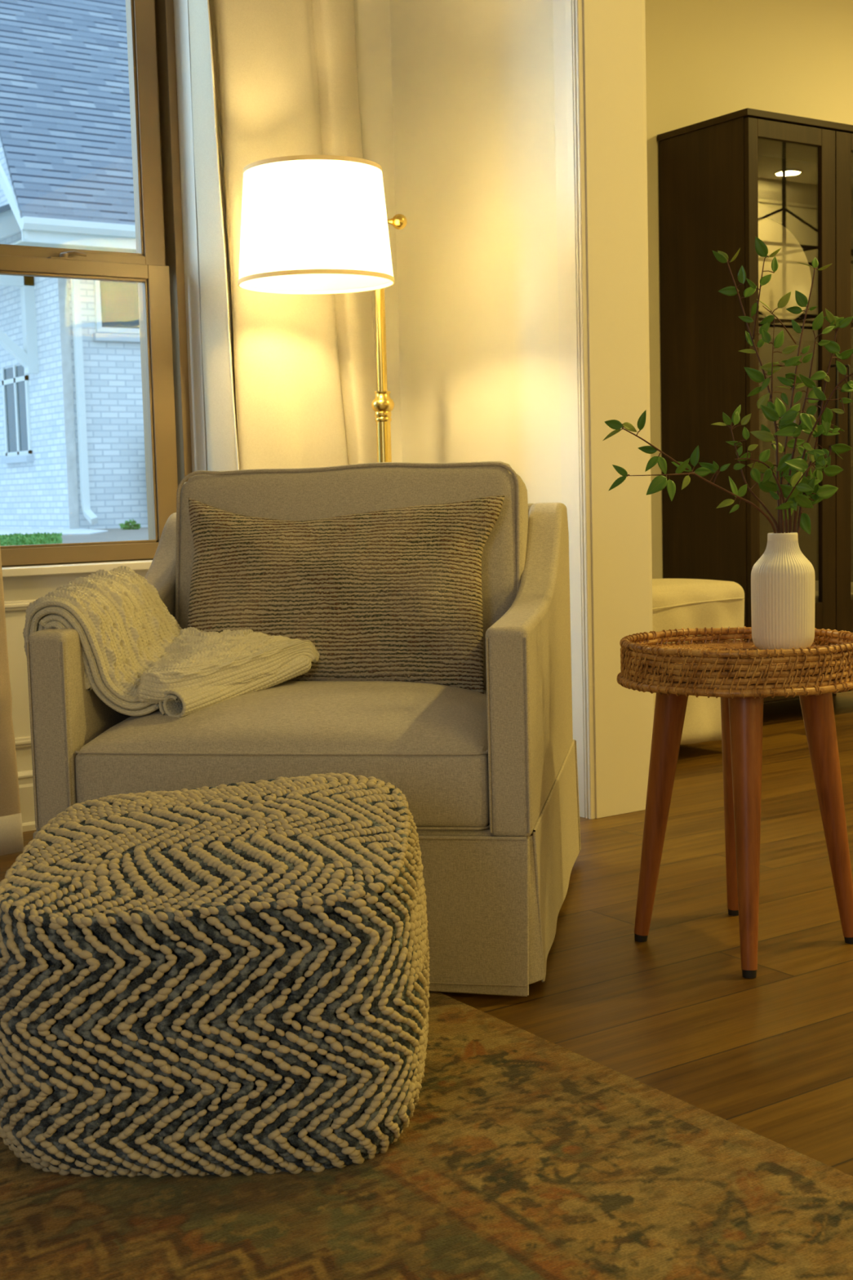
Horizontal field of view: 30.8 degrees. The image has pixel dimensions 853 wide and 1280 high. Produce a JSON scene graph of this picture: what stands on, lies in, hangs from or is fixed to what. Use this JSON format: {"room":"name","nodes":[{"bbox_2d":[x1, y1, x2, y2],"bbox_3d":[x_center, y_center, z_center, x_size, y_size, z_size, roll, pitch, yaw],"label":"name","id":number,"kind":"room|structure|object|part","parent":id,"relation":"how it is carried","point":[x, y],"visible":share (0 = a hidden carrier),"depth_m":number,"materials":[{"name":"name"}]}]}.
{"room":"living room","nodes":[
{"label":"living room","id":0,"kind":"room"},
{"bbox_2d":[2,0,402,771],"bbox_3d":[-2.424,-0.866,3.410,5.500,3.000,0.200,-5,7,-34],"label":"wall","id":1,"kind":"structure","parent":0,"point":[371,17],"depth_m":4.75,"materials":[{"name":"beige paint"}]},
{"bbox_2d":[4,599,35,747],"bbox_3d":[-1.085,0.091,4.261,1.280,0.404,0.015,-5,7,-34],"label":"trim","id":2,"kind":"structure","parent":1,"relation":"attached to","point":[20,605],"depth_m":4.23,"materials":[{"name":"paint"}]},
{"bbox_2d":[17,769,35,831],"bbox_3d":[-2.241,0.546,3.506,5.299,0.163,0.028,-5,7,-34],"label":"baseboard","id":3,"kind":"structure","parent":1,"relation":"attached to","point":[24,778],"depth_m":4.27,"materials":[{"name":"paint"}]},
{"bbox_2d":[0,0,207,577],"bbox_3d":[-1.177,-1.190,4.203,1.355,2.030,0.245,-5,7,-34],"label":"window","id":4,"kind":"structure","parent":1,"relation":"in","point":[164,266],"depth_m":4.47,"materials":[{"name":"paint"}]},
{"bbox_3d":[-1.111,-0.188,4.240,1.355,0.023,0.105,-5,7,-34],"label":"sill","id":5,"kind":"part","parent":4,"relation":"part of","materials":[{"name":"paint"}]},
{"bbox_3d":[-1.207,-1.551,4.192,1.026,1.028,0.034,-5,7,-34],"label":"sash","id":6,"kind":"part","parent":4,"relation":"part of","materials":[{"name":"brown wood"}]},
{"bbox_3d":[-1.163,-0.624,4.243,1.018,0.840,0.034,-5,7,-34],"label":"sash","id":7,"kind":"part","parent":4,"relation":"part of","materials":[{"name":"brown wood"}]},
{"bbox_2d":[188,0,377,471],"bbox_3d":[-0.358,-0.996,4.555,0.663,2.926,0.144,-5,7,-34],"label":"curtain","id":8,"kind":"object","parent":1,"relation":"hanging from","point":[290,381],"visible":0.47,"depth_m":4.44,"materials":[{"name":"beige fabric"}]},
{"bbox_2d":[0,691,852,1176],"bbox_3d":[2.530,0.615,2.972,13.000,0.120,7.600,-5,7,-34],"label":"floor","id":9,"kind":"structure","parent":0,"point":[674,1012],"depth_m":2.91,"materials":[{"name":"brown wood"}]},
{"bbox_2d":[26,461,581,996],"bbox_3d":[-0.202,0.110,3.288,0.983,0.967,1.074,-1,6,10],"label":"armchair","id":10,"kind":"object","parent":9,"relation":"on","point":[488,781],"visible":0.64,"depth_m":2.85,"materials":[{"name":"fabric"}]},
{"bbox_3d":[-0.612,0.020,3.341,0.076,0.580,1.020,-1,6,10],"label":"arm","id":11,"kind":"part","parent":10,"relation":"part of","materials":[{"name":"fabric"}]},
{"bbox_2d":[22,565,319,717],"bbox_3d":[-0.493,-0.009,3.108,0.514,0.276,0.508,-1,6,10],"label":"knitted throw","id":12,"kind":"object","parent":10,"relation":"on","point":[138,660],"visible":0.93,"depth_m":2.99,"materials":[{"name":"beige fabric"}]},
{"bbox_2d":[75,680,489,827],"bbox_3d":[-0.219,0.201,3.115,0.771,0.218,0.667,-1,6,10],"label":"seat cushion","id":13,"kind":"object","parent":10,"relation":"on","point":[430,741],"depth_m":2.82,"materials":[{"name":"fabric"}]},
{"bbox_2d":[187,495,505,693],"bbox_3d":[-0.183,-0.098,3.270,0.696,0.419,0.192,-1,6,10],"label":"lumbar pillow","id":14,"kind":"object","parent":10,"relation":"on","point":[393,594],"visible":0.88,"depth_m":3.21,"materials":[{"name":"beige fabric"}]},
{"bbox_2d":[178,461,528,690],"bbox_3d":[-0.164,-0.127,3.433,0.775,0.524,0.255,-1,6,10],"label":"cushion","id":15,"kind":"object","parent":10,"relation":"on","point":[302,494],"depth_m":3.34,"materials":[{"name":"fabric"}]},
{"bbox_3d":[0.224,0.012,3.200,0.076,0.580,1.020,-1,6,10],"label":"arm","id":16,"kind":"part","parent":10,"relation":"part of","materials":[{"name":"fabric"}]},
{"bbox_3d":[-0.124,0.019,3.687,0.800,0.668,0.179,-1,6,10],"label":"backrest","id":17,"kind":"part","parent":10,"relation":"part of","materials":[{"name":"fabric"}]},
{"bbox_2d":[237,155,407,462],"bbox_3d":[-0.192,-0.389,4.222,0.409,1.781,0.668,3,7,40],"label":"floor lamp","id":18,"kind":"object","parent":9,"relation":"on","point":[311,224],"visible":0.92,"depth_m":3.91,"materials":[{"name":"white fabric"}]},
{"bbox_3d":[-0.293,-1.079,4.056,0.407,0.292,0.407,-5,7,-34],"label":"lamp shade","id":19,"kind":"part","parent":18,"relation":"part of","materials":[{"name":"fabric"}]},
{"bbox_3d":[-0.087,-1.171,4.343,0.065,0.043,0.043,-1,5,0],"label":"knob","id":20,"kind":"part","parent":18,"relation":"part of","materials":[{"name":"gold metal"}]},
{"bbox_2d":[0,991,852,1279],"bbox_3d":[-0.322,0.829,0.827,2.762,0.008,3.120,-5,7,-34],"label":"rug","id":21,"kind":"object","parent":9,"relation":"on","point":[521,1154],"visible":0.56,"depth_m":1.95,"materials":[{"name":"beige carpet"}]},
{"bbox_2d":[0,772,430,1177],"bbox_3d":[-0.305,0.464,2.292,0.620,0.458,0.620,-1,5,1],"label":"pouf","id":22,"kind":"object","parent":21,"relation":"on","point":[224,980],"visible":1,"depth_m":2.02,"materials":[{"name":"fabric"}]},
{"bbox_2d":[652,578,744,745],"bbox_3d":[0.727,0.097,5.137,0.633,0.593,0.355,-5,7,-34],"label":"upholstered chair","id":23,"kind":"object","parent":9,"relation":"on","point":[677,603],"visible":0.26,"depth_m":5.05,"materials":[{"name":"beige fabric"}]},
{"bbox_2d":[617,626,852,978],"bbox_3d":[0.620,0.295,3.033,0.487,0.606,0.486,-4,6,-28],"label":"side table","id":24,"kind":"object","parent":9,"relation":"on","point":[705,663],"visible":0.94,"depth_m":2.93,"materials":[{"name":"brown wood"}]},
{"bbox_3d":[0.465,0.334,3.061,0.113,0.504,0.063,0,6,19],"label":"leg","id":25,"kind":"part","parent":24,"relation":"part of","materials":[{"name":"brown wood"}]},
{"bbox_3d":[0.641,0.318,3.188,0.063,0.504,0.111,0,6,19],"label":"leg","id":26,"kind":"part","parent":24,"relation":"part of","materials":[{"name":"brown wood"}]},
{"bbox_3d":[0.588,0.350,2.865,0.063,0.505,0.120,0,6,19],"label":"leg","id":27,"kind":"part","parent":24,"relation":"part of","materials":[{"name":"brown wood"}]},
{"bbox_3d":[0.591,0.098,2.868,0.080,0.012,0.080,-5,7,-34],"label":"mounting plate","id":28,"kind":"part","parent":24,"relation":"part of","materials":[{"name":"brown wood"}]},
{"bbox_2d":[751,532,815,649],"bbox_3d":[0.699,-0.096,3.041,0.122,0.228,0.123,-2,5,-6],"label":"ribbed vase","id":29,"kind":"object","parent":24,"relation":"on","point":[783,580],"visible":0.9,"depth_m":3.00,"materials":[{"name":"white ceramic"}]},
{"bbox_2d":[603,409,777,533],"bbox_3d":[0.519,-0.280,2.935,0.380,0.312,0.097,-3,6,-18],"label":"leafy branch","id":30,"kind":"object","parent":29,"relation":"in","point":[659,482],"visible":0.99,"depth_m":2.91,"materials":[{"name":"green plant"}]},
{"bbox_2d":[711,404,778,533],"bbox_3d":[0.647,-0.308,3.098,0.137,0.329,0.071,2,6,31],"label":"leafy branch","id":31,"kind":"object","parent":29,"relation":"in","point":[768,486],"visible":0.93,"depth_m":3.09,"materials":[{"name":"green plant"}]},
{"bbox_2d":[712,236,802,533],"bbox_3d":[0.654,-0.469,3.105,0.166,0.648,0.105,3,7,40],"label":"leafy branch","id":32,"kind":"object","parent":29,"relation":"in","point":[772,412],"visible":0.95,"depth_m":3.08,"materials":[{"name":"green plant"}]},
{"bbox_2d":[734,443,852,533],"bbox_3d":[0.709,-0.256,2.984,0.209,0.244,0.101,2,6,29],"label":"leafy branch","id":33,"kind":"object","parent":29,"relation":"in","point":[816,456],"visible":0.98,"depth_m":2.95,"materials":[{"name":"green plant"}]},
{"bbox_2d":[755,257,831,533],"bbox_3d":[0.730,-0.462,3.134,0.102,0.625,0.231,2,7,35],"label":"leafy branch","id":34,"kind":"object","parent":29,"relation":"in","point":[790,380],"visible":0.82,"depth_m":3.12,"materials":[{"name":"green plant"}]},
{"bbox_2d":[773,311,852,533],"bbox_3d":[0.758,-0.386,3.010,0.151,0.495,0.095,3,7,36],"label":"leafy branch","id":35,"kind":"object","parent":29,"relation":"in","point":[808,420],"visible":0.92,"depth_m":3.00,"materials":[{"name":"green plant"}]},
{"bbox_2d":[774,360,852,532],"bbox_3d":[0.765,-0.338,2.998,0.179,0.401,0.043,1,6,22],"label":"leafy branch","id":36,"kind":"object","parent":29,"relation":"in","point":[826,415],"visible":0.8,"depth_m":2.99,"materials":[{"name":"green plant"}]},
{"bbox_2d":[786,308,852,537],"bbox_3d":[0.771,-0.394,3.049,0.149,0.505,0.050,-3,6,-17],"label":"leafy branch","id":37,"kind":"object","parent":29,"relation":"in","point":[819,493],"visible":0.76,"depth_m":3.04,"materials":[{"name":"green plant"}]},
{"bbox_3d":[0.780,0.331,3.013,0.114,0.504,0.063,0,6,19],"label":"leg","id":38,"kind":"part","parent":24,"relation":"part of","materials":[{"name":"brown wood"}]},
{"bbox_2d":[657,107,852,703],"bbox_3d":[1.432,-0.825,6.028,0.942,2.222,0.504,-5,7,-34],"label":"display cabinet","id":39,"kind":"object","parent":9,"relation":"on","point":[719,175],"visible":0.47,"depth_m":5.80,"materials":[{"name":"brown wood"}]},
{"bbox_3d":[1.038,-0.824,5.799,0.022,2.113,0.443,-5,7,-34],"label":"panel","id":40,"kind":"part","parent":39,"relation":"part of","materials":[{"name":"brown wood"}]},
{"bbox_3d":[1.394,-1.920,5.939,0.942,0.024,0.469,-5,7,-34],"label":"panel","id":41,"kind":"part","parent":39,"relation":"part of","materials":[{"name":"brown wood"}]},
{"bbox_2d":[758,217,811,319],"bbox_3d":[1.357,-1.448,6.067,0.418,0.409,0.099,-5,6,-31],"label":"serving plate","id":42,"kind":"object","parent":39,"relation":"on","point":[792,276],"visible":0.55,"depth_m":6.11,"materials":[{"name":"beige ceramic"}]},
{"bbox_3d":[1.293,-0.872,6.230,0.886,2.113,0.010,-5,7,-34],"label":"panel","id":43,"kind":"part","parent":39,"relation":"part of","materials":[{"name":"clear glass"}]},
{"bbox_3d":[1.350,-0.827,5.728,0.453,2.097,0.021,-5,7,-34],"label":"door","id":44,"kind":"part","parent":39,"relation":"part of","materials":[{"name":"brown wood"}]},
{"bbox_2d":[759,317,852,341],"bbox_3d":[1.402,-1.204,6.023,0.886,0.022,0.410,-5,7,-34],"label":"shelf","id":45,"kind":"object","parent":39,"relation":"attached to","point":[808,334],"depth_m":5.94,"materials":[{"name":"brown wood"}]},
{"bbox_3d":[1.443,0.164,6.145,0.886,0.060,0.431,-5,7,-34],"label":"panel","id":46,"kind":"part","parent":39,"relation":"part of","materials":[{"name":"brown wood"}]},
{"bbox_2d":[769,459,852,468],"bbox_3d":[1.415,-0.686,6.073,0.886,0.022,0.410,-5,7,-34],"label":"shelf","id":47,"kind":"object","parent":39,"relation":"attached to","point":[774,461],"depth_m":5.93,"materials":[{"name":"brown wood"}]},
{"bbox_2d":[815,580,852,597],"bbox_3d":[1.376,-0.190,6.036,0.608,0.046,0.260,-5,7,-34],"label":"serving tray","id":48,"kind":"object","parent":39,"relation":"on","point":[816,581],"visible":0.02,"depth_m":6.17,"materials":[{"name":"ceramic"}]},
{"bbox_2d":[815,594,852,602],"bbox_3d":[1.429,-0.164,6.123,0.886,0.022,0.410,-5,7,-34],"label":"shelf","id":49,"kind":"object","parent":39,"relation":"attached to","point":[816,598],"depth_m":5.92,"materials":[{"name":"brown wood"}]},
{"bbox_3d":[1.528,-0.876,5.808,0.011,0.311,0.039,-5,7,-34],"label":"handle","id":50,"kind":"part","parent":39,"relation":"part of","materials":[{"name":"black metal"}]},
{"bbox_3d":[1.734,-0.862,5.985,0.467,2.097,0.021,-5,7,-34],"label":"door","id":51,"kind":"part","parent":39,"relation":"part of","materials":[{"name":"brown wood"}]},
{"bbox_3d":[1.583,-0.881,5.845,0.011,0.311,0.039,-5,7,-34],"label":"handle","id":52,"kind":"part","parent":39,"relation":"part of","materials":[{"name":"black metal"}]},
{"bbox_3d":[1.790,-0.892,6.303,0.022,2.113,0.443,-5,7,-34],"label":"panel","id":53,"kind":"part","parent":39,"relation":"part of","materials":[{"name":"brown wood"}]},
{"bbox_2d":[389,0,561,503],"bbox_3d":[1.831,-0.861,2.196,0.200,3.000,7.290,-5,7,-34],"label":"wall","id":54,"kind":"structure","parent":0,"point":[473,81],"depth_m":4.48,"materials":[{"name":"beige paint"}]},
{"bbox_2d":[552,0,595,818],"bbox_3d":[0.391,-0.784,4.158,0.019,2.550,0.113,-5,7,-34],"label":"trim","id":55,"kind":"structure","parent":54,"relation":"attached to","point":[568,52],"depth_m":4.15,"materials":[{"name":"paint"}]},
{"bbox_2d":[582,0,651,818],"bbox_3d":[1.255,-0.654,3.082,0.204,2.450,2.673,-5,7,-34],"label":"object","id":56,"kind":"structure","parent":54,"relation":"in","point":[613,29],"depth_m":4.17,"materials":[{"name":"paint"}]},
{"bbox_2d":[642,0,653,739],"bbox_3d":[0.572,-0.801,4.279,0.019,2.550,0.113,-5,7,-34],"label":"trim","id":57,"kind":"structure","parent":54,"relation":"attached to","point":[643,1],"depth_m":4.22,"materials":[{"name":"paint"}]},
{"bbox_2d":[644,0,852,578],"bbox_3d":[2.765,-1.373,7.308,7.500,3.000,0.180,-5,7,-34],"label":"wall","id":58,"kind":"structure","parent":0,"point":[706,60],"depth_m":6.05,"materials":[{"name":"beige paint"}]},
{"label":"outside","id":59,"kind":"structure","parent":0,"visible":0},
{"bbox_2d":[60,527,148,543],"bbox_3d":[-6.402,-2.376,34.450,52.000,0.810,55.600,-5,7,-34],"label":"ground","id":60,"kind":"structure","parent":59,"point":[113,534],"depth_m":14.62,"materials":[{"name":"grey concrete"}]},
{"bbox_2d":[0,531,62,546],"bbox_3d":[-4.553,-0.782,12.768,4.750,0.045,4.350,-5,7,-34],"label":"lawn","id":61,"kind":"structure","parent":60,"relation":"on","point":[16,539],"depth_m":13.25,"materials":[{"name":"green plant"}]},
{"bbox_2d":[0,528,107,535],"bbox_3d":[-10.503,-1.272,19.958,8.950,0.062,15.100,-5,7,-34],"label":"patio slab","id":62,"kind":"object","parent":60,"relation":"on","point":[7,531],"visible":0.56,"depth_m":17.23,"materials":[{"name":"concrete"}]},
{"bbox_2d":[0,0,147,528],"bbox_3d":[-3.827,-6.602,24.510,10.940,9.358,11.918,-5,7,-34],"label":"neighbor house","id":63,"kind":"structure","parent":60,"relation":"on","point":[72,438],"depth_m":18.63,"materials":[{"name":"white paint"}]},
{"bbox_3d":[-5.164,-2.899,19.550,0.008,1.080,0.780,-5,7,-34],"label":"pane","id":64,"kind":"part","parent":63,"relation":"part of","materials":[{"name":"grey glass"}]},
{"bbox_3d":[-3.632,-4.085,18.506,0.580,0.720,0.012,-5,7,-34],"label":"pane","id":65,"kind":"part","parent":63,"relation":"part of","materials":[{"name":"beige glass"}]},
{"bbox_2d":[119,518,141,529],"bbox_3d":[-3.374,-1.307,17.698,0.248,0.167,0.208,-5,7,-34],"label":"tuft","id":66,"kind":"object","parent":60,"relation":"on","point":[126,526],"visible":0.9,"depth_m":17.66,"materials":[{"name":"green plant"}]},
{"bbox_3d":[2.449,-2.490,2.675,13.000,0.120,7.600,-5,7,-34],"label":"ceiling","id":67,"kind":"structure","parent":0,"visible":0},
{"bbox_2d":[0,550,23,855],"bbox_3d":[-1.339,-0.894,3.755,0.568,2.926,0.150,-4,6,-28],"label":"curtain","id":68,"kind":"object","parent":67,"relation":"hanging from","point":[11,820],"visible":0.98,"depth_m":3.97,"materials":[{"name":"beige fabric"}]}
]}

